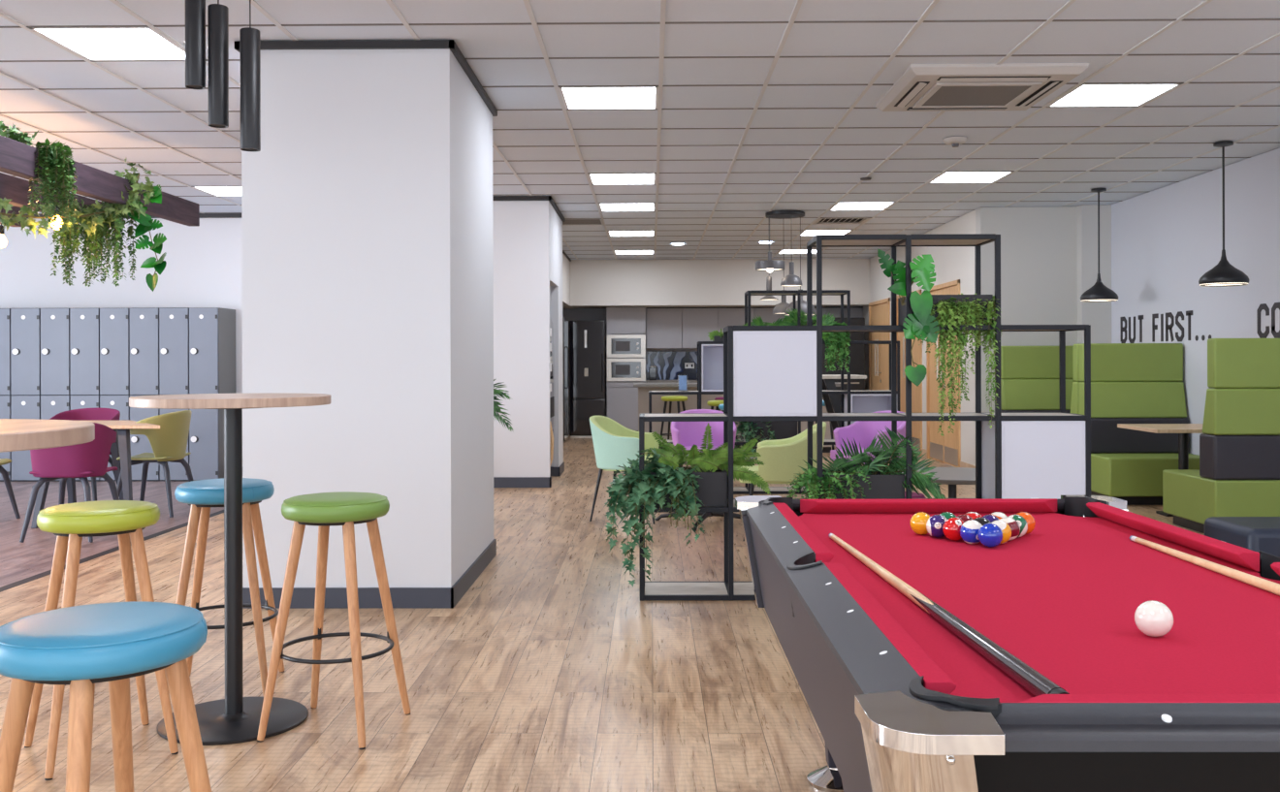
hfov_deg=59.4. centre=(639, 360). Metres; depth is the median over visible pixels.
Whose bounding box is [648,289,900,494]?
shelf unit
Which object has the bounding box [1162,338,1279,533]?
bench
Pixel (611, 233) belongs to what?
diffuser
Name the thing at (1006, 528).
ball
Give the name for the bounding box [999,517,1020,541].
ball
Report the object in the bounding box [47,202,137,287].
hanging plant
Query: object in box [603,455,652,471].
seat cushion
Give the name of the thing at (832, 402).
table
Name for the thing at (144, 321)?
locker
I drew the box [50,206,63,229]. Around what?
bulb
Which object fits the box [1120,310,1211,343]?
lettering
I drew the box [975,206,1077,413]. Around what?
wall
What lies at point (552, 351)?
machine
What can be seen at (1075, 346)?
cushion
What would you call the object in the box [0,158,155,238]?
ivy garland
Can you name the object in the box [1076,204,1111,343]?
wall pier
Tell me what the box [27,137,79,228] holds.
plant
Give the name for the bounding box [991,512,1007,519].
ball
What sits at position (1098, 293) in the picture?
pendant
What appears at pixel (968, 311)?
trailing plant
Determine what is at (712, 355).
insert
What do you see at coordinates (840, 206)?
recessed light
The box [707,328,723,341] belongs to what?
grass plant
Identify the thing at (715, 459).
fern
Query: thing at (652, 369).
kettle
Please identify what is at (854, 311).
upper cabinet
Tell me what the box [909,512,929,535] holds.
ball
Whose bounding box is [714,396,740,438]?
stool
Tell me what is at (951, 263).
wall
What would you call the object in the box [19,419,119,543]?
dining chair
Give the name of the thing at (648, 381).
countertop
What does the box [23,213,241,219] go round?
trim
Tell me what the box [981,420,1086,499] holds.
divider panel
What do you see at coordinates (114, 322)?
locker
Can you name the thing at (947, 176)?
diffuser
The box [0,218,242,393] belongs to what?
wall
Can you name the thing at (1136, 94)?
recessed light
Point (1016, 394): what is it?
cushion
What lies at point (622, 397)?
tall cabinet
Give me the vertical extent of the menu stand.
0.150 m
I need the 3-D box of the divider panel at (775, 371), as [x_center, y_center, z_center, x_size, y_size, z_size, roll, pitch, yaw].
[0.685,0.066,5.858,0.422,0.432,0.362,0,0,1]
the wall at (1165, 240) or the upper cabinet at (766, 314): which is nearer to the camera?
the wall at (1165, 240)
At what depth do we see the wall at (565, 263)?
16.85 m
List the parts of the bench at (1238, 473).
seat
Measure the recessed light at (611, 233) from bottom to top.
0.029 m
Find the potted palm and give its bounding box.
[493,379,513,430]
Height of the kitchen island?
0.910 m
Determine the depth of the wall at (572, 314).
18.43 m
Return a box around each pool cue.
[828,533,1069,696]
[1129,535,1279,595]
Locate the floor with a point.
(552, 672)
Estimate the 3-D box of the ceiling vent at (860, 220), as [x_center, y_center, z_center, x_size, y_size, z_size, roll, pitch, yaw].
[2.283,-1.594,12.727,0.580,0.028,0.580,0,0,1]
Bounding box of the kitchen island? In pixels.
[633,383,840,452]
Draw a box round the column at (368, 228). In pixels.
[241,48,493,587]
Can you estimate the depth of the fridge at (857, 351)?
17.24 m
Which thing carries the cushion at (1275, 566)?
on the pool table at (898, 702)
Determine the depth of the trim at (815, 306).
18.08 m
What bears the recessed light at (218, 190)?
in the ceiling
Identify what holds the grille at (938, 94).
attached to the air conditioner
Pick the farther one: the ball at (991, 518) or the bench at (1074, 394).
the bench at (1074, 394)
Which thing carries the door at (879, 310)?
attached to the wall at (951, 263)
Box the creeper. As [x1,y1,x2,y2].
[783,465,871,499]
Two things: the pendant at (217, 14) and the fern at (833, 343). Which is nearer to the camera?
the pendant at (217, 14)
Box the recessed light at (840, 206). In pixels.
[829,202,894,210]
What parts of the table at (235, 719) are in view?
mounting plate, plate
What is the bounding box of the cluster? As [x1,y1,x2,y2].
[755,210,816,315]
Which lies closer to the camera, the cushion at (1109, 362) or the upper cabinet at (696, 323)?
the cushion at (1109, 362)
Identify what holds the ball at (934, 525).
on the pool table at (898, 702)
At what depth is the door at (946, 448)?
13.18 m
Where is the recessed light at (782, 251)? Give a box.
[777,250,816,254]
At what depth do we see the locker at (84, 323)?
11.43 m
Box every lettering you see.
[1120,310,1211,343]
[1256,302,1279,338]
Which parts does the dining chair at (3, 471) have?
seat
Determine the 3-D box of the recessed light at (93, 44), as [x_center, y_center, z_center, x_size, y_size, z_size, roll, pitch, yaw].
[-2.591,-1.583,5.577,0.576,0.029,0.576,0,0,1]
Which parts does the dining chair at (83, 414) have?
backrest, leg, leg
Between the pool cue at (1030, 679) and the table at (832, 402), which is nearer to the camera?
the pool cue at (1030, 679)
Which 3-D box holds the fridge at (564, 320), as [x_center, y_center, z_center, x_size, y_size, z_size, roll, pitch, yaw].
[-1.404,0.289,16.765,0.683,1.860,0.800,0,0,1]
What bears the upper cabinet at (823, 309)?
attached to the wall at (572, 314)
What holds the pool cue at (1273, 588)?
on the pool table at (898, 702)
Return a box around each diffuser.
[609,231,653,235]
[780,250,816,253]
[801,230,848,234]
[933,172,1006,181]
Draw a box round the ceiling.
[0,0,1279,259]
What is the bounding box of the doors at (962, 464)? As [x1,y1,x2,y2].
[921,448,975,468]
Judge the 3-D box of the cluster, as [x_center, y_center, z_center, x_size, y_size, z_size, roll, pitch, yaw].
[1.555,-1.035,11.999,0.663,1.090,0.500,0,0,1]
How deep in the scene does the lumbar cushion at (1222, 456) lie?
7.56 m
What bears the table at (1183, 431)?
on the floor
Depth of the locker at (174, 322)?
11.42 m
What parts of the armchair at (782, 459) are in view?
leg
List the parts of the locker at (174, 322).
door, door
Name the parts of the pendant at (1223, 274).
rod, lamp shade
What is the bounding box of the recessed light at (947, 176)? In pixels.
[928,171,1013,183]
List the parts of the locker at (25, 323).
door, door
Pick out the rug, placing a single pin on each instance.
(18, 561)
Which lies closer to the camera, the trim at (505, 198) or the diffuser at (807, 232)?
the trim at (505, 198)
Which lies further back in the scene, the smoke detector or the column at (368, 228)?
the smoke detector
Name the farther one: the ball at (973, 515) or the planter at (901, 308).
the planter at (901, 308)
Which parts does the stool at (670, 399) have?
leg, leg, seat, leg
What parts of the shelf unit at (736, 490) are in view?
post, rail, post, post, rail, rail, rail, rail, post, post, rail, rail, rail, post, post, rail, rail, rail, rail, post, post, rail, rail, rail, post, post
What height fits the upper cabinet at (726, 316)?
0.645 m
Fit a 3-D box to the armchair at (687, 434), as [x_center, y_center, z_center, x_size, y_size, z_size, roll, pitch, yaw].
[0.541,0.820,9.549,0.559,0.790,0.589,0,0,1]
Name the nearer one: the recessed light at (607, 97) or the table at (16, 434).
the table at (16, 434)
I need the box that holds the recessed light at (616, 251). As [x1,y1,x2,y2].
[613,250,654,254]
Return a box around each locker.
[0,308,12,481]
[10,308,41,481]
[40,308,70,481]
[69,308,100,481]
[99,307,129,481]
[129,307,159,480]
[159,307,189,480]
[189,307,235,480]
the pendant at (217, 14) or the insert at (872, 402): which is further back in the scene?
the insert at (872, 402)
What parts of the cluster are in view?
lamp shade, lamp shade, lamp shade, ceiling plate, lamp shade, lamp shade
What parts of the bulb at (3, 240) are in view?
glass bulb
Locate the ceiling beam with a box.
[0,135,199,226]
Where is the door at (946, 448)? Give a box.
[926,279,960,467]
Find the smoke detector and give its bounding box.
[942,136,967,147]
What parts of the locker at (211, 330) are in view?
door, door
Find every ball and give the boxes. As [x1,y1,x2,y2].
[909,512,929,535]
[926,514,947,538]
[939,512,956,519]
[942,517,963,541]
[956,514,972,522]
[960,520,982,543]
[964,512,982,519]
[972,517,991,525]
[977,523,1002,547]
[982,514,999,522]
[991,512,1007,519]
[991,520,1011,543]
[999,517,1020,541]
[1007,514,1027,538]
[1016,512,1035,535]
[1134,600,1173,637]
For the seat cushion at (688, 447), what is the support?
on the armchair at (687, 434)
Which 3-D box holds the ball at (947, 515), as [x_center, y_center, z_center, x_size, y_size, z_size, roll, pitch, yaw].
[0.777,0.412,2.841,0.057,0.057,0.057,0,0,1]
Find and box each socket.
[0,224,4,234]
[684,362,694,368]
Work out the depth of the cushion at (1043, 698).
1.33 m
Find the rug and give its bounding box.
[0,480,223,587]
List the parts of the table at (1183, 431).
plate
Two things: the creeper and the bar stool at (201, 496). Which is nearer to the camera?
the bar stool at (201, 496)
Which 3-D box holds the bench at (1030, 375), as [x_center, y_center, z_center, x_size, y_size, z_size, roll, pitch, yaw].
[4.093,0.525,11.248,0.810,1.355,0.620,0,0,1]
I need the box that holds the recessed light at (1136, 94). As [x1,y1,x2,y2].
[1048,83,1182,106]
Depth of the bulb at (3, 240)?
6.78 m
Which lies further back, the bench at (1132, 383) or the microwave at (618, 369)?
the microwave at (618, 369)
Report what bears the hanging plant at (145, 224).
hanging from the ceiling beam
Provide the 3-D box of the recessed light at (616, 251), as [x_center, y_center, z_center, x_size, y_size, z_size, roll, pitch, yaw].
[-0.079,-1.590,16.352,0.576,0.029,0.576,0,0,1]
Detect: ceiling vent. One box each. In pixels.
[562,219,603,225]
[812,217,871,224]
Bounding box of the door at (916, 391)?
[896,289,922,456]
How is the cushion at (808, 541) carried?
on the pool table at (898, 702)
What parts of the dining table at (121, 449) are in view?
leg, leg, leg, leg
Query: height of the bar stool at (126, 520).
0.770 m
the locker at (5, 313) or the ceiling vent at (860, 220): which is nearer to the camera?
the locker at (5, 313)
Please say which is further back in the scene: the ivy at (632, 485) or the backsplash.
the backsplash
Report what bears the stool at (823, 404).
on the floor
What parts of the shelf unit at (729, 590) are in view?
post, post, rail, rail, rail, rail, rail, post, post, rail, rail, rail, post, rail, post, rail, rail, rail, rail, rail, post, rail, post, rail, rail, rail, rail, post, rail, post, rail, rail, rail, rail, post, rail, post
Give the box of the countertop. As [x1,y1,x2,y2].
[646,380,865,383]
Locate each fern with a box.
[646,422,770,530]
[823,321,851,372]
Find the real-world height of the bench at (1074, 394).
1.355 m
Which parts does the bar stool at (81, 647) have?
leg, leg, seat, seat, leg, leg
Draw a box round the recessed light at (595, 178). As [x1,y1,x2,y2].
[587,173,656,184]
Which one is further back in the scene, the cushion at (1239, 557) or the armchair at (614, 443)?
the armchair at (614, 443)
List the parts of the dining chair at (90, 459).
leg, leg, seat, backrest, leg, leg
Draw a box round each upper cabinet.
[645,308,681,349]
[681,308,718,349]
[718,308,754,332]
[754,308,789,325]
[805,308,826,317]
[826,307,863,318]
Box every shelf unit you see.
[639,233,1090,601]
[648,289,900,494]
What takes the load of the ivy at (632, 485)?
in the planter at (713, 488)
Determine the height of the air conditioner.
0.080 m
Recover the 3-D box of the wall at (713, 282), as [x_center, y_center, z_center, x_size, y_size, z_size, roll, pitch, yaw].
[1.247,-1.221,17.948,4.670,0.715,0.920,0,0,1]
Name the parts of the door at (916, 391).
handle, kick plate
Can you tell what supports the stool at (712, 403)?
on the floor
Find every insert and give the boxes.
[701,344,723,391]
[843,393,891,426]
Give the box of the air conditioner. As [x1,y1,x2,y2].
[875,63,1088,111]
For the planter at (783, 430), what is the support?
on the shelf unit at (736, 490)
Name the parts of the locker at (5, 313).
door, door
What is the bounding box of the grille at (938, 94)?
[912,81,1042,108]
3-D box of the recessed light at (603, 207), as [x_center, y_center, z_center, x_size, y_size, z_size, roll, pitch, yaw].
[-0.129,-1.590,11.552,0.576,0.029,0.576,0,0,1]
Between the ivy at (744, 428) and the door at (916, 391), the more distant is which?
the door at (916, 391)
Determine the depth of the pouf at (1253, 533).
5.48 m
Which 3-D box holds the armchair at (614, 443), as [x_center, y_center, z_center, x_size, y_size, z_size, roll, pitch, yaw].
[-0.082,0.822,8.643,0.589,0.790,0.560,0,0,17]
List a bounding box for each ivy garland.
[0,121,38,145]
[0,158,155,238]
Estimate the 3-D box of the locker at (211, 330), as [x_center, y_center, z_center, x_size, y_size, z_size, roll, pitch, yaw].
[-4.435,0.343,11.653,0.302,1.770,0.507,0,0,1]
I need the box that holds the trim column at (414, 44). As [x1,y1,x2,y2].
[234,39,497,116]
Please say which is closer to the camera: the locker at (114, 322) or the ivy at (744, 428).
the ivy at (744, 428)
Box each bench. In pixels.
[1000,346,1077,413]
[1070,343,1080,414]
[1078,343,1199,505]
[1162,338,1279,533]
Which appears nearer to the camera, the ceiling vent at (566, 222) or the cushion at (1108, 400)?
the cushion at (1108, 400)
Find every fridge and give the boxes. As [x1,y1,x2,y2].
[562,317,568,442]
[569,320,607,438]
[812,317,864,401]
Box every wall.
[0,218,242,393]
[492,200,563,477]
[562,253,573,309]
[562,308,697,435]
[570,258,869,308]
[862,209,975,465]
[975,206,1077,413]
[1111,147,1279,455]
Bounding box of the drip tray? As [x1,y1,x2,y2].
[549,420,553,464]
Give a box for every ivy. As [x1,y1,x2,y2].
[604,447,704,587]
[734,421,776,460]
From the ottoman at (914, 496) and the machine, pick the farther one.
the machine
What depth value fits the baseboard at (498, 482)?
10.75 m
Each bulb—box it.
[0,208,7,247]
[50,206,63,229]
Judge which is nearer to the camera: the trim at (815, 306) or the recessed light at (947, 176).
the recessed light at (947, 176)
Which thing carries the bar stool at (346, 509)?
on the floor
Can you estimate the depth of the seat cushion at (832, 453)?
9.20 m
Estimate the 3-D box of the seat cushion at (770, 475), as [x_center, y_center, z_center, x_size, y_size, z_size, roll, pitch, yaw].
[0.948,0.785,7.744,0.510,0.085,0.450,0,0,7]
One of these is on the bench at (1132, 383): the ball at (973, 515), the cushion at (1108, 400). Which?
the cushion at (1108, 400)
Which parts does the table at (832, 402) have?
leg, leg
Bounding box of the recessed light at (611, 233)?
[608,230,654,236]
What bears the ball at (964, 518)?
on the pool table at (898, 702)
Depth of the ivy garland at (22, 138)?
5.40 m
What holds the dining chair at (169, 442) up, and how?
on the rug
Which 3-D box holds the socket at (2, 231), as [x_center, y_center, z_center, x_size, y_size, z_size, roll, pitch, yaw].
[-3.862,-0.791,6.790,0.034,0.055,0.034,0,0,1]
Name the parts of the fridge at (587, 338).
door, door, handle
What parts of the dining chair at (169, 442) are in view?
leg, leg, under frame, seat, backrest, leg, leg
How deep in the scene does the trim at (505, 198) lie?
10.73 m
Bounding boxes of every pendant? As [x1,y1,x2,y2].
[185,0,205,89]
[207,0,228,127]
[239,0,260,151]
[1080,188,1118,302]
[1198,140,1249,287]
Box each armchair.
[589,416,659,524]
[671,409,736,466]
[739,421,826,541]
[830,410,905,465]
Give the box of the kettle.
[648,366,656,380]
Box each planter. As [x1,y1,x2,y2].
[645,466,727,507]
[713,335,723,341]
[751,421,797,442]
[822,469,904,499]
[897,294,992,325]
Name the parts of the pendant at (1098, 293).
rod, lamp shade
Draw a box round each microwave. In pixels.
[607,334,645,357]
[607,358,645,381]
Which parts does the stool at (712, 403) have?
seat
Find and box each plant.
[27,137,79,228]
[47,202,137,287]
[128,184,166,291]
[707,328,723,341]
[741,315,789,325]
[778,308,843,338]
[789,425,947,499]
[917,293,1002,435]
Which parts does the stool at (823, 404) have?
leg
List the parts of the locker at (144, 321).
door, door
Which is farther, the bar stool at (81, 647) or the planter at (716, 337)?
the planter at (716, 337)
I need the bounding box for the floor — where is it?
[0,435,1204,791]
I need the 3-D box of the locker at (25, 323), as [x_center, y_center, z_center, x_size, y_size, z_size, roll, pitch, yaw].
[-6.256,0.349,11.672,0.302,1.770,0.507,0,0,1]
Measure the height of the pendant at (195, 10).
0.715 m
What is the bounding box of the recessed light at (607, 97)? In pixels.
[558,86,658,109]
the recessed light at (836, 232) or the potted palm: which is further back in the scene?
the recessed light at (836, 232)
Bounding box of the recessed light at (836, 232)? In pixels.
[800,229,852,235]
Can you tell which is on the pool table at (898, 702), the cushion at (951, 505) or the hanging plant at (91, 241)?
the cushion at (951, 505)
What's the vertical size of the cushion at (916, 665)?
0.040 m
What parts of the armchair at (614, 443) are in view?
leg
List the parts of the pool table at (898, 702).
leg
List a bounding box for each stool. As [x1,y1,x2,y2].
[0,601,211,791]
[24,500,178,780]
[168,478,284,696]
[256,491,410,749]
[658,395,687,448]
[706,400,738,447]
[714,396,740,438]
[718,404,753,465]
[812,399,833,449]
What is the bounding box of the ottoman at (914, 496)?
[904,491,926,498]
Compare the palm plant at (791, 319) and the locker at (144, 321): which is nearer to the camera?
the palm plant at (791, 319)
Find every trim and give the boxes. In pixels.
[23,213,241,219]
[492,195,564,222]
[645,306,863,308]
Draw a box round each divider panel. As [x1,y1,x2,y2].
[733,330,816,416]
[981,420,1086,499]
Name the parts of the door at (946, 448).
kick plate, handle, kick plate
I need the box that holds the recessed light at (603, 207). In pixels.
[598,203,655,211]
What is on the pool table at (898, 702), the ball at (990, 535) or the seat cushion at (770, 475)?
the ball at (990, 535)
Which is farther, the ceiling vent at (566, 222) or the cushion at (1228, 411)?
the ceiling vent at (566, 222)
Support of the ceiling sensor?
attached to the ceiling
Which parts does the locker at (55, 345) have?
door, door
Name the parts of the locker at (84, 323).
door, door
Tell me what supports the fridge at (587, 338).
on the floor
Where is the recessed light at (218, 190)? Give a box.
[193,186,241,195]
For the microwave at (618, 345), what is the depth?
17.85 m
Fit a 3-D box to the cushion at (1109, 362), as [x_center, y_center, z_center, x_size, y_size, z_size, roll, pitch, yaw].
[4.333,0.016,9.919,0.880,0.338,0.110,0,0,1]
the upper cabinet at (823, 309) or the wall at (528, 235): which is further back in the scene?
the upper cabinet at (823, 309)
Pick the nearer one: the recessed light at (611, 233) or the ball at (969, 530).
the ball at (969, 530)
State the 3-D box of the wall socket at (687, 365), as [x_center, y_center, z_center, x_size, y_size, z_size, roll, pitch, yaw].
[0.811,0.083,18.394,0.150,0.090,0.012,0,0,1]
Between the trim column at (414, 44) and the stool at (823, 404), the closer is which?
the trim column at (414, 44)
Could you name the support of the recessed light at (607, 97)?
in the ceiling
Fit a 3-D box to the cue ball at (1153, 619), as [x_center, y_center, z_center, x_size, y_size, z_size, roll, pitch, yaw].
[0.820,0.412,1.792,0.057,0.057,0.057,0,0,1]
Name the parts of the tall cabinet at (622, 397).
door, door, filler panel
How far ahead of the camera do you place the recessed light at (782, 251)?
16.54 m
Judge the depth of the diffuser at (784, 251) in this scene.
16.40 m
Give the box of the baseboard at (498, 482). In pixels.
[493,461,564,487]
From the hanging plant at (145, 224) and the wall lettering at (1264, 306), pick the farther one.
the wall lettering at (1264, 306)
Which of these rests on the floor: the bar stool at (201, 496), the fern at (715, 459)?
the bar stool at (201, 496)
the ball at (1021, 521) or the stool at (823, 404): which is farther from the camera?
the stool at (823, 404)
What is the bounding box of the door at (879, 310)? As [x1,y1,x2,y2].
[868,297,890,390]
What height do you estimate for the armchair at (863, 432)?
0.790 m
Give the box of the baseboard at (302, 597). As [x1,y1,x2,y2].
[242,539,496,608]
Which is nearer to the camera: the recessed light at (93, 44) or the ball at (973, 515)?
the ball at (973, 515)
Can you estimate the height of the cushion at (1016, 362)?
0.338 m
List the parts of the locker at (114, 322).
door, door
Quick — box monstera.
[877,248,939,385]
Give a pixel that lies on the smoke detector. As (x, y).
(954, 142)
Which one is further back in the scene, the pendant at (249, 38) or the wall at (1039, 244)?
the wall at (1039, 244)
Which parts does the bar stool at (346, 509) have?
leg, leg, seat, seat, leg, leg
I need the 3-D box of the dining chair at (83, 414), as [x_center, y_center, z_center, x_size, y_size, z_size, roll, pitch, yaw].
[-4.621,0.816,9.303,0.530,0.832,0.518,0,0,1]
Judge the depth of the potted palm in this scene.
8.27 m
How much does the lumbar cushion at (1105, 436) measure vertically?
0.303 m
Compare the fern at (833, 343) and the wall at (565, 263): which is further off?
the wall at (565, 263)
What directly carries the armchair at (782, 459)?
on the floor
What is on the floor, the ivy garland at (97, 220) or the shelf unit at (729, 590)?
the shelf unit at (729, 590)
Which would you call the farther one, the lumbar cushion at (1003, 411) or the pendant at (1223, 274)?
the lumbar cushion at (1003, 411)
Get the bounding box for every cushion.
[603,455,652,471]
[681,446,718,452]
[739,465,795,483]
[772,503,833,562]
[800,498,1056,512]
[823,562,956,694]
[830,448,887,463]
[1000,346,1073,379]
[1000,379,1077,410]
[1001,410,1070,413]
[1019,694,1279,703]
[1070,382,1079,414]
[1073,343,1080,382]
[1078,343,1183,382]
[1078,382,1186,417]
[1086,502,1259,572]
[1090,417,1188,453]
[1199,433,1279,479]
[1202,387,1279,435]
[1207,338,1279,387]
[1270,562,1279,575]
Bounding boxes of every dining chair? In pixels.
[0,458,20,518]
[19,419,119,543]
[49,408,120,503]
[116,410,193,517]
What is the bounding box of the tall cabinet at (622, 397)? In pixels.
[606,307,645,431]
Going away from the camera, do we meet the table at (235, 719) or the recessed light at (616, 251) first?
the table at (235, 719)
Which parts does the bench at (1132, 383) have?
seat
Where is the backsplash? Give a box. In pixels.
[646,352,697,380]
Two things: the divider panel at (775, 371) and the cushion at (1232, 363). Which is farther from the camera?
the cushion at (1232, 363)
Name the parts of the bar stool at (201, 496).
leg, leg, seat, seat, leg, leg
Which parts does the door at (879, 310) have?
handle, handle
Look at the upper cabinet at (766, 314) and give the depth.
18.05 m
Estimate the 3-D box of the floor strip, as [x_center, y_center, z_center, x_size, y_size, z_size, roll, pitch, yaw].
[-3.433,1.250,4.636,0.070,0.051,15.600,0,0,1]
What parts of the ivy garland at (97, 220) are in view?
stem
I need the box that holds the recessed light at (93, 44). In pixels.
[29,27,185,61]
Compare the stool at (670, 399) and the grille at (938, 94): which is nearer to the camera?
the grille at (938, 94)
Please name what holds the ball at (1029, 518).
on the pool table at (898, 702)
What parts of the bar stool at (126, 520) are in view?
leg, leg, seat, seat, leg, leg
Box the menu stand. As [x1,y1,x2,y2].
[677,375,687,391]
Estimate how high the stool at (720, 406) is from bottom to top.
0.765 m
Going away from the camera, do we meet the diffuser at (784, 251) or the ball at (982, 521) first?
the ball at (982, 521)
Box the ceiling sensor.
[860,177,871,180]
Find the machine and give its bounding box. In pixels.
[549,316,555,476]
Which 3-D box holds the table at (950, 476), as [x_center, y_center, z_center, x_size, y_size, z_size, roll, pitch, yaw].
[1.997,0.969,7.180,0.856,0.499,0.856,0,0,19]
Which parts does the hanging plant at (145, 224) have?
stem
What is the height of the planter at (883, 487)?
0.160 m
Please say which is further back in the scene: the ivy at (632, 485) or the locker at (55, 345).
the locker at (55, 345)
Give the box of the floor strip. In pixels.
[0,510,223,592]
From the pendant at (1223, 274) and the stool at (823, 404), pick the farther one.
the stool at (823, 404)
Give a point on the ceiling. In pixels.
(1185, 36)
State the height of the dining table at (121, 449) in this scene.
0.740 m
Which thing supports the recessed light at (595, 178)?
in the ceiling
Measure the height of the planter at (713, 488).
0.175 m
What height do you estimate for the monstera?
0.703 m
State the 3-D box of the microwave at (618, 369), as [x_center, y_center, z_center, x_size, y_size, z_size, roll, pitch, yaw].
[-0.220,0.146,17.854,0.620,0.360,0.045,0,0,1]
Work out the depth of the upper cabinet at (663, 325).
18.07 m
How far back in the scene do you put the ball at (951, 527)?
2.73 m
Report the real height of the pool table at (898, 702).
0.818 m
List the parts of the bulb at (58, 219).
glass bulb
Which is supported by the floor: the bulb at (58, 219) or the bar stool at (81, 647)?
the bar stool at (81, 647)
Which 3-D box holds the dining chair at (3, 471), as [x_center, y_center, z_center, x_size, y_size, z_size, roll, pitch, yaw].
[-5.085,0.818,8.503,0.518,0.832,0.562,0,0,1]
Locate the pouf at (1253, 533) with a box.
[1204,516,1279,557]
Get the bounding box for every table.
[0,418,95,452]
[31,420,159,528]
[128,393,331,745]
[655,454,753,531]
[735,495,1279,791]
[747,374,866,469]
[897,467,975,498]
[1117,423,1202,516]

